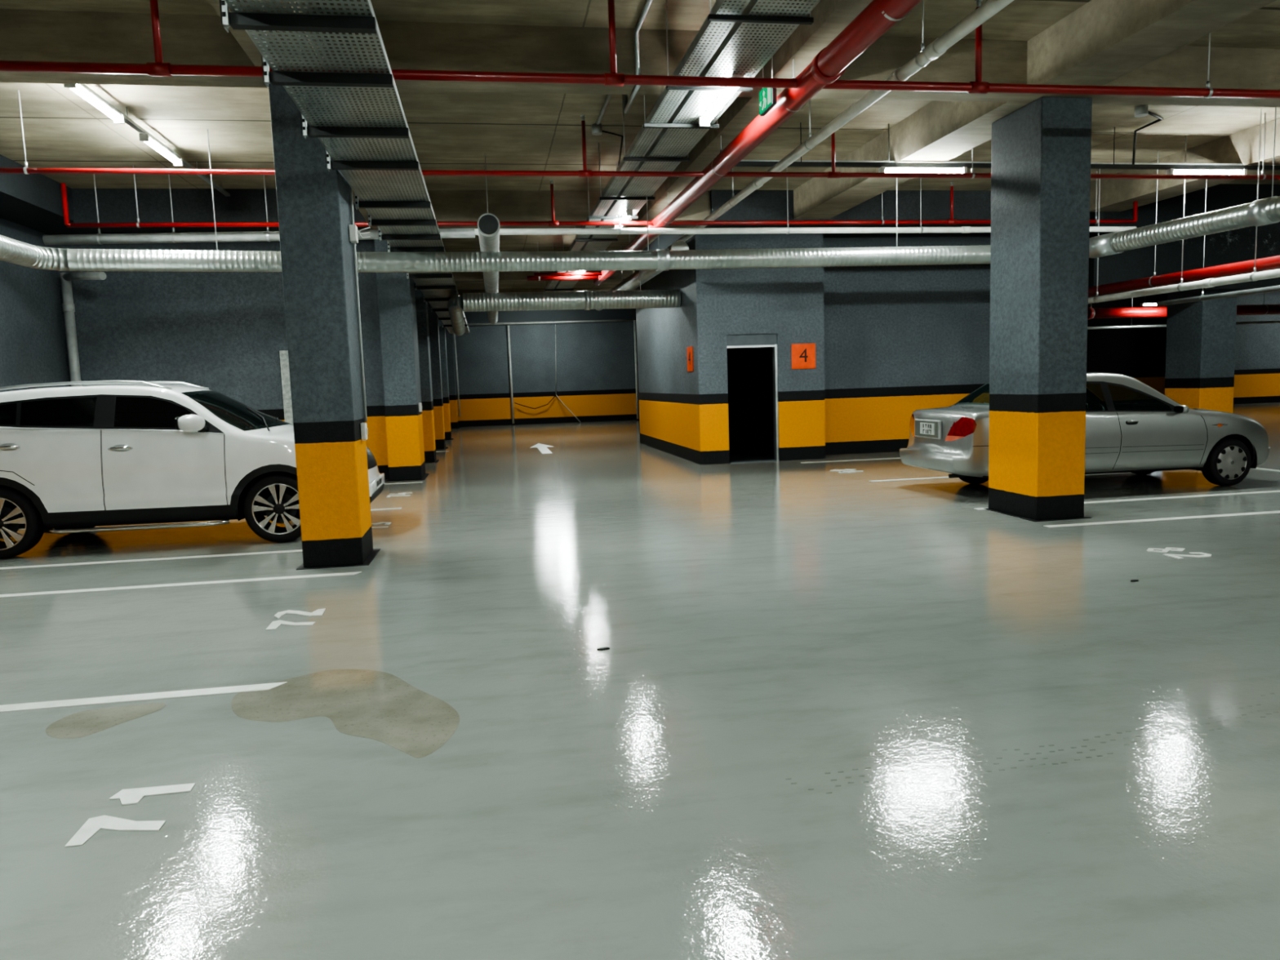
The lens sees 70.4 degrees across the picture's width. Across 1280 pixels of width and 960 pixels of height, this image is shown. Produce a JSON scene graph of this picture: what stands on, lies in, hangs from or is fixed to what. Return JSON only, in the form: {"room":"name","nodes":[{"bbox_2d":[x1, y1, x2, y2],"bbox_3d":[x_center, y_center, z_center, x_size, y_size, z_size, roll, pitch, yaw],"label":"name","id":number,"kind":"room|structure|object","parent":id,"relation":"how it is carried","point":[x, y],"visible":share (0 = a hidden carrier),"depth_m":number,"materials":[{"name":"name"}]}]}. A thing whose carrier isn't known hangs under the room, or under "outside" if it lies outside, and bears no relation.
{"room":"parking garage","nodes":[
{"label":"parking garage","id":0,"kind":"room"},
{"bbox_2d":[0,217,69,391],"bbox_3d":[-7.136,-0.788,2.432,0.300,4.450,23.900,-3,6,-9],"label":"wall","id":1,"kind":"structure","parent":0,"point":[33,346],"depth_m":13.10,"materials":[{"name":"paint"}]},
{"bbox_2d":[55,231,388,479],"bbox_3d":[-6.786,-2.116,14.690,5.090,4.450,0.300,-3,6,-9],"label":"wall","id":2,"kind":"structure","parent":0,"point":[224,333],"depth_m":14.47,"materials":[{"name":"paint"}]},
{"bbox_2d":[279,350,293,424],"bbox_3d":[-5.719,-1.015,14.803,0.150,2.170,0.043,-3,6,-9],"label":"board","id":3,"kind":"object","parent":2,"relation":"attached to","point":[284,362],"visible":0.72,"depth_m":14.73,"materials":[{"name":"grey plastic"}]},
{"bbox_2d":[453,308,639,426],"bbox_3d":[-2.030,-4.509,35.536,11.850,4.450,0.300,-3,6,-9],"label":"wall","id":4,"kind":"structure","parent":0,"point":[596,382],"depth_m":35.14,"materials":[{"name":"paint"}]},
{"bbox_2d":[506,325,514,423],"bbox_3d":[-4.964,-4.038,34.853,0.110,3.750,0.090,-3,6,-9],"label":"conduit","id":5,"kind":"object","parent":4,"relation":"attached to","point":[508,326],"visible":1,"depth_m":34.82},
{"bbox_2d":[466,319,634,325],"bbox_3d":[-3.619,-6.049,34.856,6.850,0.120,0.080,-3,6,-9],"label":"conduit","id":6,"kind":"object","parent":4,"relation":"attached to","point":[615,320],"visible":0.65,"depth_m":34.87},
{"bbox_2d":[633,320,639,418],"bbox_3d":[-0.143,-4.328,35.620,0.092,3.850,0.092,0,6,13],"label":"conduit","id":7,"kind":"object","parent":4,"relation":"attached to","point":[634,321],"visible":0.92,"depth_m":35.58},
{"bbox_2d":[0,402,1279,959],"bbox_3d":[11.339,-0.595,15.876,41.050,0.001,44.100,-3,6,-9],"label":"floor","id":8,"kind":"structure","parent":0,"point":[762,624],"depth_m":3.88,"materials":[{"name":"concrete"}]},
{"bbox_2d":[60,271,106,386],"bbox_3d":[-8.372,-1.456,13.852,1.051,3.420,0.184,2,7,30],"label":"downpipe","id":9,"kind":"object","parent":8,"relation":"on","point":[66,278],"visible":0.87,"depth_m":13.93,"materials":[{"name":"grey plastic"}]},
{"bbox_2d":[45,702,165,738],"bbox_3d":[-2.510,1.106,4.233,0.348,0.001,0.486,1,7,28],"label":"damp stain","id":10,"kind":"object","parent":8,"relation":"on","point":[86,722],"visible":1,"depth_m":4.20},
{"bbox_2d":[64,782,195,847],"bbox_3d":[-1.804,1.187,3.240,0.289,0.004,0.425,-3,6,-9],"label":"bay number","id":11,"kind":"object","parent":8,"relation":"on","point":[130,796],"visible":1,"depth_m":3.17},
{"bbox_2d":[0,681,287,711],"bbox_3d":[-4.421,1.172,4.172,5.320,0.003,0.100,-3,6,-9],"label":"parking line","id":12,"kind":"object","parent":8,"relation":"on","point":[35,705],"visible":1,"depth_m":4.49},
{"bbox_2d":[0,549,302,569],"bbox_3d":[-5.372,0.774,8.170,4.780,0.003,0.100,-3,6,-9],"label":"parking line","id":13,"kind":"object","parent":8,"relation":"on","point":[299,550],"visible":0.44,"depth_m":8.31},
{"bbox_2d":[0,571,361,597],"bbox_3d":[-4.893,0.889,6.958,5.320,0.003,0.100,-3,6,-9],"label":"parking line","id":14,"kind":"object","parent":8,"relation":"on","point":[344,573],"visible":1,"depth_m":7.15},
{"bbox_2d":[0,380,384,558],"bbox_3d":[-4.977,-0.221,9.573,4.271,1.659,2.212,-3,6,-9],"label":"suv","id":15,"kind":"object","parent":8,"relation":"on","point":[76,459],"visible":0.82,"depth_m":8.74,"materials":[{"name":"white paint"}]},
{"bbox_2d":[177,414,205,431],"bbox_3d":[-4.282,-0.542,8.658,0.240,0.169,0.250,-3,6,-9],"label":"mirror","id":16,"kind":"object","parent":15,"relation":"attached to","point":[186,423],"depth_m":8.57,"materials":[{"name":"white paint"}]},
{"bbox_2d":[366,446,384,496],"bbox_3d":[-2.958,-0.118,9.925,0.170,0.480,1.152,-3,6,-9],"label":"bumper cover","id":17,"kind":"object","parent":15,"relation":"attached to","point":[376,480],"depth_m":9.80,"materials":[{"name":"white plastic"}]},
{"bbox_2d":[265,608,325,630],"bbox_3d":[-2.263,0.909,5.964,0.320,0.005,0.492,-3,6,-9],"label":"bay number","id":18,"kind":"object","parent":8,"relation":"on","point":[274,624],"visible":1,"depth_m":6.02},
{"bbox_2d":[268,82,380,569],"bbox_3d":[-2.723,-1.287,7.843,0.600,4.000,0.790,-3,6,-9],"label":"concrete column","id":19,"kind":"structure","parent":8,"relation":"on","point":[313,202],"depth_m":7.54,"materials":[{"name":"paint"}]},
{"bbox_2d":[343,98,367,422],"bbox_3d":[-2.521,-1.918,8.042,0.026,2.800,0.026,0,6,13],"label":"conduit","id":20,"kind":"object","parent":19,"relation":"attached to","point":[351,200],"visible":0.81,"depth_m":8.07,"materials":[{"name":"grey plastic"}]},
{"bbox_2d":[348,224,370,243],"bbox_3d":[-2.445,-2.150,7.929,0.172,0.140,0.120,-3,6,-9],"label":"junction box","id":21,"kind":"object","parent":19,"relation":"attached to","point":[353,232],"visible":1,"depth_m":7.87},
{"bbox_2d":[360,422,368,439],"bbox_3d":[-2.431,-0.428,8.005,0.052,0.150,0.100,-3,6,-9],"label":"switch box","id":22,"kind":"object","parent":19,"relation":"attached to","point":[364,432],"visible":1,"depth_m":7.96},
{"bbox_2d":[231,669,459,758],"bbox_3d":[-1.306,1.058,4.310,1.410,0.001,0.772,2,7,29],"label":"damp stain","id":23,"kind":"object","parent":8,"relation":"on","point":[383,707],"visible":1,"depth_m":4.26,"materials":[{"name":"liquid"}]},
{"bbox_2d":[373,239,429,481],"bbox_3d":[-3.981,-2.027,15.123,0.630,4.000,1.100,-3,6,-9],"label":"concrete column","id":24,"kind":"structure","parent":8,"relation":"on","point":[396,294],"depth_m":14.68,"materials":[{"name":"paint"}]},
{"bbox_2d":[412,240,439,462],"bbox_3d":[-4.527,-2.581,18.338,0.650,4.450,0.700,-3,6,-9],"label":"concrete column","id":25,"kind":"structure","parent":8,"relation":"on","point":[422,317],"depth_m":18.15,"materials":[{"name":"paint"}]},
{"bbox_2d":[427,284,447,448],"bbox_3d":[-5.207,-2.993,22.386,0.660,4.450,0.650,-3,6,-9],"label":"concrete column","id":26,"kind":"structure","parent":8,"relation":"on","point":[433,326],"depth_m":22.21,"materials":[{"name":"paint"}]},
{"bbox_2d":[436,284,453,439],"bbox_3d":[-5.868,-3.390,26.285,0.660,4.450,0.700,-3,6,-9],"label":"concrete column","id":27,"kind":"structure","parent":8,"relation":"on","point":[442,330],"depth_m":26.10,"materials":[{"name":"paint"}]},
{"bbox_2d":[444,311,459,428],"bbox_3d":[-7.162,-4.159,33.837,0.630,4.450,1.100,-3,6,-9],"label":"concrete column","id":28,"kind":"structure","parent":8,"relation":"on","point":[449,336],"depth_m":33.43,"materials":[{"name":"paint"}]},
{"bbox_2d":[453,333,460,417],"bbox_3d":[-6.937,-4.000,34.400,0.100,3.201,0.060,-3,6,-9],"label":"conduit","id":29,"kind":"object","parent":28,"relation":"attached to","point":[454,333],"visible":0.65,"depth_m":34.38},
{"bbox_2d":[531,443,551,453],"bbox_3d":[-2.310,-0.762,21.549,0.580,0.003,3.600,-3,6,-9],"label":"lane arrow","id":30,"kind":"object","parent":8,"relation":"on","point":[543,448],"visible":1,"depth_m":21.56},
{"bbox_2d":[785,693,1279,793],"bbox_3d":[1.721,1.039,3.577,2.409,0.001,0.263,-4,6,-17],"label":"tyre marks","id":31,"kind":"object","parent":8,"relation":"on","point":[1269,693],"visible":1,"depth_m":3.48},
{"bbox_2d":[982,96,1092,521],"bbox_3d":[4.002,-1.645,9.139,0.630,4.000,0.970,-3,6,-9],"label":"concrete column","id":32,"kind":"structure","parent":8,"relation":"on","point":[1042,149],"depth_m":8.83,"materials":[{"name":"paint"}]},
{"bbox_2d":[899,372,1270,485],"bbox_3d":[5.587,-0.640,11.380,4.320,1.423,1.887,-3,6,-9],"label":"sedan","id":33,"kind":"object","parent":8,"relation":"on","point":[1137,438],"visible":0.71,"depth_m":10.71,"materials":[{"name":"silver metal"}]},
{"bbox_2d":[909,413,915,431],"bbox_3d":[3.493,-0.737,11.624,0.041,0.229,0.420,-1,6,12],"label":"tail lamp","id":34,"kind":"object","parent":33,"relation":"attached to","point":[912,426],"depth_m":11.63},
{"bbox_2d":[944,435,964,440],"bbox_3d":[3.653,-0.479,10.541,0.008,0.062,0.335,-4,7,-23],"label":"lamp","id":35,"kind":"object","parent":33,"relation":"attached to","point":[946,437],"depth_m":10.54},
{"bbox_2d":[946,416,976,436],"bbox_3d":[3.691,-0.617,10.453,0.041,0.229,0.420,-5,7,-30],"label":"tail lamp","id":36,"kind":"object","parent":33,"relation":"attached to","point":[957,426],"depth_m":10.44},
{"bbox_2d":[1177,404,1188,413],"bbox_3d":[6.337,-0.828,10.610,0.096,0.100,0.163,-3,6,-9],"label":"mirror","id":37,"kind":"object","parent":33,"relation":"attached to","point":[1182,409],"depth_m":10.55,"materials":[{"name":"silver metal"}]},
{"bbox_2d":[975,490,1279,509],"bbox_3d":[6.261,0.179,10.181,5.380,0.003,0.100,-3,6,-9],"label":"parking line","id":38,"kind":"object","parent":8,"relation":"on","point":[1268,491],"visible":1,"depth_m":10.13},
{"bbox_2d":[1044,511,1279,527],"bbox_3d":[6.493,0.303,8.959,5.430,0.003,0.100,-3,6,-9],"label":"parking line","id":39,"kind":"object","parent":8,"relation":"on","point":[1268,512],"visible":1,"depth_m":8.71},
{"bbox_2d":[1146,547,1211,559],"bbox_3d":[4.228,0.570,7.144,0.337,0.007,0.431,-3,6,-9],"label":"bay number","id":40,"kind":"object","parent":8,"relation":"on","point":[1149,549],"visible":1,"depth_m":7.08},
{"bbox_2d":[1164,289,1237,413],"bbox_3d":[10.025,-2.802,16.219,0.790,4.400,0.950,-3,6,-9],"label":"concrete column","id":41,"kind":"structure","parent":8,"relation":"on","point":[1201,340],"depth_m":15.93,"materials":[{"name":"paint"}]},
{"bbox_2d":[0,0,1279,290],"bbox_3d":[11.191,-5.141,15.388,41.050,0.250,44.100,-3,6,-9],"label":"ceiling","id":42,"kind":"structure","parent":0,"point":[455,131],"depth_m":10.36,"materials":[{"name":"concrete"}]},
{"bbox_2d":[0,154,111,234],"bbox_3d":[-6.674,-2.824,2.456,0.820,0.460,23.600,-3,6,-9],"label":"ceiling beam","id":43,"kind":"structure","parent":42,"relation":"attached to","point":[32,201],"depth_m":12.05,"materials":[{"name":"concrete"}]},
{"bbox_2d":[80,84,230,195],"bbox_3d":[-5.405,-3.835,10.111,0.060,0.145,5.800,-3,6,-9],"label":"channel","id":44,"kind":"object","parent":42,"relation":"hanging from","point":[127,120],"visible":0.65,"depth_m":10.01,"materials":[{"name":"metal"}]},
{"bbox_2d":[63,84,124,124],"bbox_3d":[-5.138,-3.567,8.572,0.088,0.078,1.140,-3,6,-9],"label":"lamp","id":45,"kind":"object","parent":44,"relation":"attached to","point":[118,118],"visible":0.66,"depth_m":8.54,"materials":[{"name":"white"}]},
{"bbox_2d":[138,133,182,166],"bbox_3d":[-5.434,-3.745,10.319,0.088,0.078,1.140,-3,6,-9],"label":"lamp","id":46,"kind":"object","parent":44,"relation":"attached to","point":[144,137],"visible":1,"depth_m":10.20,"materials":[{"name":"white"}]},
{"bbox_2d":[71,188,370,231],"bbox_3d":[-6.134,-4.021,13.536,3.990,0.480,0.800,-3,6,-9],"label":"ceiling beam","id":47,"kind":"structure","parent":42,"relation":"attached to","point":[113,205],"depth_m":13.07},
{"bbox_2d":[42,173,475,244],"bbox_3d":[-5.026,-3.662,12.180,5.501,0.956,0.153,-3,6,-9],"label":"drain pipe","id":48,"kind":"object","parent":42,"relation":"hanging from","point":[260,236],"visible":0.69,"depth_m":12.00,"materials":[{"name":"grey plastic"}]},
{"bbox_2d":[208,0,326,67],"bbox_3d":[-1.454,-2.671,-0.554,0.500,0.460,15.930,-3,6,-9],"label":"ceiling beam","id":49,"kind":"structure","parent":42,"relation":"attached to","point":[241,36],"depth_m":6.55,"materials":[{"name":"concrete"}]},
{"bbox_2d":[219,0,469,333],"bbox_3d":[-3.417,-3.836,14.831,0.683,1.280,29.000,-3,6,-9],"label":"cable tray","id":50,"kind":"object","parent":42,"relation":"hanging from","point":[393,161],"visible":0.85,"depth_m":5.60,"materials":[{"name":"metal"}]},
{"bbox_2d":[337,90,400,220],"bbox_3d":[-3.330,-3.799,10.527,0.500,0.460,6.080,-3,6,-9],"label":"ceiling beam","id":51,"kind":"structure","parent":42,"relation":"attached to","point":[363,211],"depth_m":10.99,"materials":[{"name":"concrete"}]},
{"bbox_2d":[477,154,499,324],"bbox_3d":[-2.936,-4.195,17.825,0.262,1.235,15.014,-3,6,-9],"label":"duct","id":52,"kind":"object","parent":42,"relation":"hanging from","point":[488,224],"visible":0.6,"depth_m":11.30,"materials":[{"name":"grey metal"}]},
{"bbox_2d":[430,270,632,284],"bbox_3d":[-2.847,-5.040,21.940,5.310,0.460,0.600,-3,6,-9],"label":"ceiling beam","id":53,"kind":"structure","parent":42,"relation":"attached to","point":[519,276],"depth_m":21.66,"materials":[{"name":"concrete"}]},
{"bbox_2d":[364,190,711,229],"bbox_3d":[-1.558,-4.265,14.327,5.310,0.460,0.720,-3,6,-9],"label":"ceiling beam","id":54,"kind":"structure","parent":42,"relation":"attached to","point":[448,206],"depth_m":13.94,"materials":[{"name":"concrete"}]},
{"bbox_2d":[444,287,635,304],"bbox_3d":[-1.028,-5.824,28.692,11.160,0.460,0.600,-3,6,-9],"label":"ceiling beam","id":55,"kind":"structure","parent":42,"relation":"attached to","point":[460,291],"depth_m":27.95,"materials":[{"name":"concrete"}]},
{"bbox_2d":[527,240,596,280],"bbox_3d":[-1.639,-4.572,18.930,1.450,0.806,0.112,-3,6,-9],"label":"pipe","id":56,"kind":"object","parent":42,"relation":"hanging from","point":[529,277],"visible":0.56,"depth_m":18.92,"materials":[{"name":"metal"}]},
{"bbox_2d":[447,272,680,335],"bbox_3d":[-1.786,-4.055,18.716,4.300,1.778,4.884,-3,6,-9],"label":"spiral duct","id":57,"kind":"object","parent":42,"relation":"hanging from","point":[646,299],"visible":1,"depth_m":16.45,"materials":[{"name":"metal"}]},
{"bbox_2d":[574,226,617,241],"bbox_3d":[-0.718,-4.202,14.639,0.700,0.685,0.040,-3,6,-9],"label":"hanger","id":58,"kind":"object","parent":42,"relation":"hanging from","point":[616,239],"visible":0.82,"depth_m":14.66,"materials":[{"name":"metal"}]},
{"bbox_2d":[591,123,602,135],"bbox_3d":[-0.500,-4.061,10.511,0.120,0.100,0.120,-3,6,-9],"label":"ceiling box","id":59,"kind":"object","parent":42,"relation":"attached to","point":[596,129],"visible":0.95,"depth_m":10.47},
{"bbox_2d":[60,164,1137,227],"bbox_3d":[0.163,-3.979,12.772,15.250,0.788,0.075,-3,6,-9],"label":"pipe","id":60,"kind":"object","parent":42,"relation":"hanging from","point":[63,186],"visible":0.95,"depth_m":12.65,"materials":[{"name":"metal"}]},
{"bbox_2d":[586,168,638,218],"bbox_3d":[-0.386,-4.002,12.677,0.700,0.685,0.040,-3,6,-9],"label":"hanger","id":61,"kind":"object","parent":42,"relation":"hanging from","point":[589,217],"visible":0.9,"depth_m":12.67,"materials":[{"name":"metal"}]},
{"bbox_2d":[595,0,652,124],"bbox_3d":[-0.171,-3.658,8.569,0.044,0.491,3.600,-3,6,-9],"label":"conduit","id":62,"kind":"object","parent":42,"relation":"attached to","point":[627,104],"visible":0.72,"depth_m":7.68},
{"bbox_2d":[598,143,654,199],"bbox_3d":[-0.170,-3.873,11.401,0.700,0.685,0.040,-3,6,-9],"label":"hanger","id":63,"kind":"object","parent":42,"relation":"hanging from","point":[601,197],"visible":0.92,"depth_m":11.41,"materials":[{"name":"metal"}]},
{"bbox_2d":[0,8,1279,107],"bbox_3d":[12.145,-4.231,9.857,40.450,0.460,0.290,-3,6,-9],"label":"ceiling beam","id":64,"kind":"structure","parent":42,"relation":"attached to","point":[25,35],"depth_m":7.60,"materials":[{"name":"concrete"}]},
{"bbox_2d":[0,106,1279,272],"bbox_3d":[0.306,-3.039,7.705,13.042,1.584,7.625,-3,6,-9],"label":"spiral duct","id":65,"kind":"object","parent":42,"relation":"hanging from","point":[1264,211],"visible":0.88,"depth_m":10.92,"materials":[{"name":"metal"}]},
{"bbox_2d":[0,0,1279,98],"bbox_3d":[3.476,-3.493,7.266,22.450,0.794,0.088,-3,6,-9],"label":"pipe","id":66,"kind":"object","parent":42,"relation":"hanging from","point":[157,68],"visible":0.95,"depth_m":6.68,"materials":[{"name":"metal"}]},
{"bbox_2d":[0,89,1279,179],"bbox_3d":[2.977,-3.797,10.209,22.450,0.785,0.070,-3,6,-9],"label":"pipe","id":67,"kind":"object","parent":42,"relation":"hanging from","point":[580,173],"visible":0.86,"depth_m":9.67,"materials":[{"name":"metal"}]},
{"bbox_2d":[595,235,688,311],"bbox_3d":[-0.237,-4.488,18.972,0.286,1.072,9.800,-3,6,-10],"label":"duct","id":68,"kind":"object","parent":42,"relation":"hanging from","point":[632,282],"visible":0.41,"depth_m":17.20,"materials":[{"name":"metal"}]},
{"bbox_2d":[622,94,689,161],"bbox_3d":[0.163,-3.673,9.439,0.700,0.685,0.040,-3,6,-9],"label":"hanger","id":69,"kind":"object","parent":42,"relation":"hanging from","point":[624,158],"visible":0.88,"depth_m":9.45,"materials":[{"name":"metal"}]},
{"bbox_2d":[643,94,719,128],"bbox_3d":[0.367,-3.550,8.232,0.700,0.685,0.040,-3,6,-9],"label":"hanger","id":70,"kind":"object","parent":42,"relation":"hanging from","point":[645,125],"visible":0.84,"depth_m":8.24,"materials":[{"name":"metal"}]},
{"bbox_2d":[638,96,759,220],"bbox_3d":[0.753,-4.008,11.238,0.520,0.460,6.160,-3,6,-9],"label":"ceiling beam","id":71,"kind":"structure","parent":42,"relation":"attached to","point":[742,111],"depth_m":10.20,"materials":[{"name":"concrete"}]},
{"bbox_2d":[665,0,752,91],"bbox_3d":[0.545,-3.443,7.183,0.700,0.685,0.040,-3,6,-9],"label":"hanger","id":72,"kind":"object","parent":42,"relation":"hanging from","point":[668,87],"visible":0.61,"depth_m":7.18,"materials":[{"name":"metal"}]},
{"bbox_2d":[533,0,921,285],"bbox_3d":[0.581,-3.329,6.946,1.604,0.864,26.100,-3,6,-9],"label":"pipe","id":73,"kind":"object","parent":42,"relation":"hanging from","point":[831,62],"visible":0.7,"depth_m":7.12,"materials":[{"name":"metal"}]},
{"bbox_2d":[707,0,813,24],"bbox_3d":[0.772,-3.306,5.839,0.700,0.685,0.040,-3,6,-9],"label":"hanger","id":74,"kind":"object","parent":42,"relation":"hanging from","point":[711,17],"visible":1,"depth_m":5.86,"materials":[{"name":"metal"}]},
{"bbox_2d":[759,4,776,115],"bbox_3d":[1.006,-3.377,7.206,0.046,0.850,0.330,-3,6,-9],"label":"exit sign","id":75,"kind":"object","parent":42,"relation":"hanging from","point":[767,96],"visible":0.78,"depth_m":7.21,"materials":[{"name":"paint"}]},
{"bbox_2d":[474,162,1137,235],"bbox_3d":[2.614,-3.974,12.831,9.800,0.969,0.097,-3,6,-9],"label":"drain pipe","id":76,"kind":"object","parent":42,"relation":"hanging from","point":[963,229],"visible":0.73,"depth_m":12.72,"materials":[{"name":"white plastic"}]},
{"bbox_2d":[763,0,873,78],"bbox_3d":[2.656,-2.877,0.121,0.520,0.460,15.930,-3,6,-9],"label":"ceiling beam","id":77,"kind":"structure","parent":42,"relation":"attached to","point":[831,17],"depth_m":6.89,"materials":[{"name":"concrete"}]},
{"bbox_2d":[670,0,1013,245],"bbox_3d":[2.034,-3.474,7.126,0.116,0.708,26.000,-3,6,-9],"label":"pipe","id":78,"kind":"object","parent":42,"relation":"hanging from","point":[989,8],"visible":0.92,"depth_m":7.48,"materials":[{"name":"white plastic"}]},
{"bbox_2d":[704,190,991,227],"bbox_3d":[4.146,-4.537,15.225,6.250,0.480,0.800,-3,6,-9],"label":"ceiling beam","id":79,"kind":"structure","parent":42,"relation":"attached to","point":[759,205],"depth_m":14.84,"materials":[{"name":"concrete"}]},
{"bbox_2d":[793,100,1030,218],"bbox_3d":[3.263,-4.130,11.610,0.600,0.460,6.080,-3,6,-9],"label":"ceiling beam","id":80,"kind":"structure","parent":42,"relation":"attached to","point":[940,131],"depth_m":10.72,"materials":[{"name":"concrete"}]},
{"bbox_2d":[734,122,1279,169],"bbox_3d":[7.513,-4.233,11.652,13.200,0.520,0.270,-3,6,-9],"label":"channel","id":81,"kind":"object","parent":42,"relation":"hanging from","point":[797,163],"visible":0.64,"depth_m":10.95,"materials":[{"name":"metal"}]},
{"bbox_2d":[878,166,967,173],"bbox_3d":[3.401,-3.713,10.901,1.090,0.078,0.088,-3,6,-9],"label":"lamp","id":82,"kind":"object","parent":81,"relation":"attached to","point":[882,169],"visible":0.87,"depth_m":10.86,"materials":[{"name":"white"}]},
{"bbox_2d":[1165,168,1247,174],"bbox_3d":[7.195,-3.904,11.524,1.090,0.078,0.088,-3,6,-9],"label":"lamp","id":83,"kind":"object","parent":81,"relation":"attached to","point":[1175,171],"visible":0.86,"depth_m":11.49,"materials":[{"name":"white"}]},
{"bbox_2d":[1132,104,1163,164],"bbox_3d":[6.097,-4.139,10.885,0.315,0.452,1.092,1,7,27],"label":"pipe","id":84,"kind":"object","parent":42,"relation":"attached to","point":[1140,110],"visible":0.92,"depth_m":10.71,"materials":[{"name":"grey plastic"}]},
{"bbox_2d":[1026,0,1276,85],"bbox_3d":[5.160,-3.003,0.532,0.600,0.460,15.930,-3,6,-9],"label":"ceiling beam","id":85,"kind":"structure","parent":42,"relation":"attached to","point":[1100,42],"depth_m":7.30,"materials":[{"name":"concrete"}]},
{"bbox_2d":[1087,295,1279,319],"bbox_3d":[17.870,-5.668,26.914,15.500,1.594,0.348,-3,6,-9],"label":"pipe","id":86,"kind":"object","parent":42,"relation":"hanging from","point":[1251,309],"visible":0.47,"depth_m":26.35,"materials":[{"name":"metal"}]},
{"bbox_2d":[1087,305,1279,329],"bbox_3d":[17.792,-5.581,27.419,15.500,1.870,0.092,-3,6,-9],"label":"conduit pipe","id":87,"kind":"object","parent":42,"relation":"hanging from","point":[1131,326],"visible":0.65,"depth_m":27.03,"materials":[{"name":"metal"}]},
{"bbox_2d":[1088,151,1279,297],"bbox_3d":[7.945,-3.268,8.862,0.176,1.871,11.400,-3,6,-9],"label":"pipe","id":88,"kind":"object","parent":42,"relation":"hanging from","point":[1273,262],"visible":0.84,"depth_m":12.21,"materials":[{"name":"metal"}]},
{"bbox_2d":[1088,108,1279,303],"bbox_3d":[7.721,-3.188,8.832,0.146,2.008,11.400,-3,6,-9],"label":"pipe","id":89,"kind":"object","parent":42,"relation":"hanging from","point":[1255,276],"visible":0.95,"depth_m":11.88,"materials":[{"name":"white plastic"}]},
{"bbox_2d":[1089,117,1279,212],"bbox_3d":[8.031,-4.339,12.111,0.620,0.460,5.520,-3,6,-9],"label":"ceiling beam","id":90,"kind":"structure","parent":42,"relation":"attached to","point":[1242,146],"depth_m":12.75,"materials":[{"name":"concrete"}]},
{"bbox_2d":[1156,178,1279,306],"bbox_3d":[8.220,-3.097,8.314,0.084,2.111,10.218,-3,6,-6],"label":"conduit pipe","id":91,"kind":"object","parent":42,"relation":"hanging from","point":[1274,288],"visible":0.95,"depth_m":12.33,"materials":[{"name":"metal"}]},
{"bbox_2d":[634,233,825,464],"bbox_3d":[1.599,-2.856,19.042,2.300,4.450,6.400,-3,6,-9],"label":"wall","id":92,"kind":"structure","parent":0,"point":[683,414],"depth_m":16.03,"materials":[{"name":"paint"}]},
{"bbox_2d":[686,346,693,371],"bbox_3d":[0.899,-2.176,16.342,0.018,0.440,0.420,-3,6,-9],"label":"number sign","id":93,"kind":"object","parent":92,"relation":"attached to","point":[689,349],"visible":1,"depth_m":16.30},
{"bbox_2d":[727,346,773,461],"bbox_3d":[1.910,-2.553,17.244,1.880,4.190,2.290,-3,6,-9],"label":"doorway","id":94,"kind":"structure","parent":92,"relation":"in","point":[749,370],"depth_m":18.55,"materials":[{"name":"black"}]},
{"bbox_2d":[726,333,778,463],"bbox_3d":[1.982,-1.445,16.090,0.920,2.250,0.200,-3,6,-9],"label":"door frame","id":95,"kind":"structure","parent":92,"relation":"in","point":[748,340],"depth_m":15.99,"materials":[{"name":"paint"}]},
{"bbox_2d":[791,343,815,368],"bbox_3d":[2.894,-2.190,16.056,0.440,0.440,0.018,-3,6,-9],"label":"number sign","id":96,"kind":"object","parent":92,"relation":"attached to","point":[803,355],"visible":1,"depth_m":16.05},
{"bbox_2d":[822,232,991,454],"bbox_3d":[4.967,-2.773,17.250,3.750,4.450,0.250,-3,6,-9],"label":"wall","id":97,"kind":"structure","parent":0,"point":[900,340],"depth_m":17.14,"materials":[{"name":"paint"}]},
{"bbox_2d":[1086,289,1279,404],"bbox_3d":[16.559,-4.809,32.692,24.300,4.450,1.800,-3,6,-9],"label":"wall","id":98,"kind":"structure","parent":0,"point":[1138,353],"depth_m":33.34,"materials":[{"name":"paint"}]},
{"bbox_2d":[1088,184,1279,292],"bbox_3d":[19.288,-4.573,16.919,24.050,1.730,0.200,-3,6,-9],"label":"wall","id":99,"kind":"structure","parent":0,"point":[1235,246],"depth_m":15.16,"materials":[{"name":"paint"}]},
{"bbox_3d":[1.675,-2.764,0.512,0.700,0.685,0.040,-3,6,-9],"label":"hanger","id":100,"kind":"object","parent":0,"visible":0},
{"bbox_2d":[543,0,751,291],"bbox_3d":[-0.278,-3.531,10.806,0.164,0.070,30.000,-3,6,-9],"label":"cable tray","id":101,"kind":"object","parent":100,"relation":"on","point":[740,6],"visible":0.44,"depth_m":7.61,"materials":[{"name":"metal"}]},
{"bbox_2d":[551,0,820,291],"bbox_3d":[0.042,-3.547,10.859,0.394,0.070,30.000,-3,6,-9],"label":"cable tray","id":102,"kind":"object","parent":100,"relation":"on","point":[808,6],"visible":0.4,"depth_m":7.58,"materials":[{"name":"metal"}]},
{"bbox_2d":[614,209,632,228],"bbox_3d":[-0.234,-3.675,12.838,0.088,0.078,1.140,-3,6,-9],"label":"lamp","id":103,"kind":"object","parent":102,"relation":"attached to","point":[628,213],"visible":0.69,"depth_m":12.45,"materials":[{"name":"white"}]},
{"bbox_2d":[698,74,743,126],"bbox_3d":[0.664,-3.135,7.540,0.088,0.078,1.140,-3,6,-9],"label":"lamp","id":104,"kind":"object","parent":102,"relation":"attached to","point":[723,96],"visible":0.74,"depth_m":7.54,"materials":[{"name":"white"}]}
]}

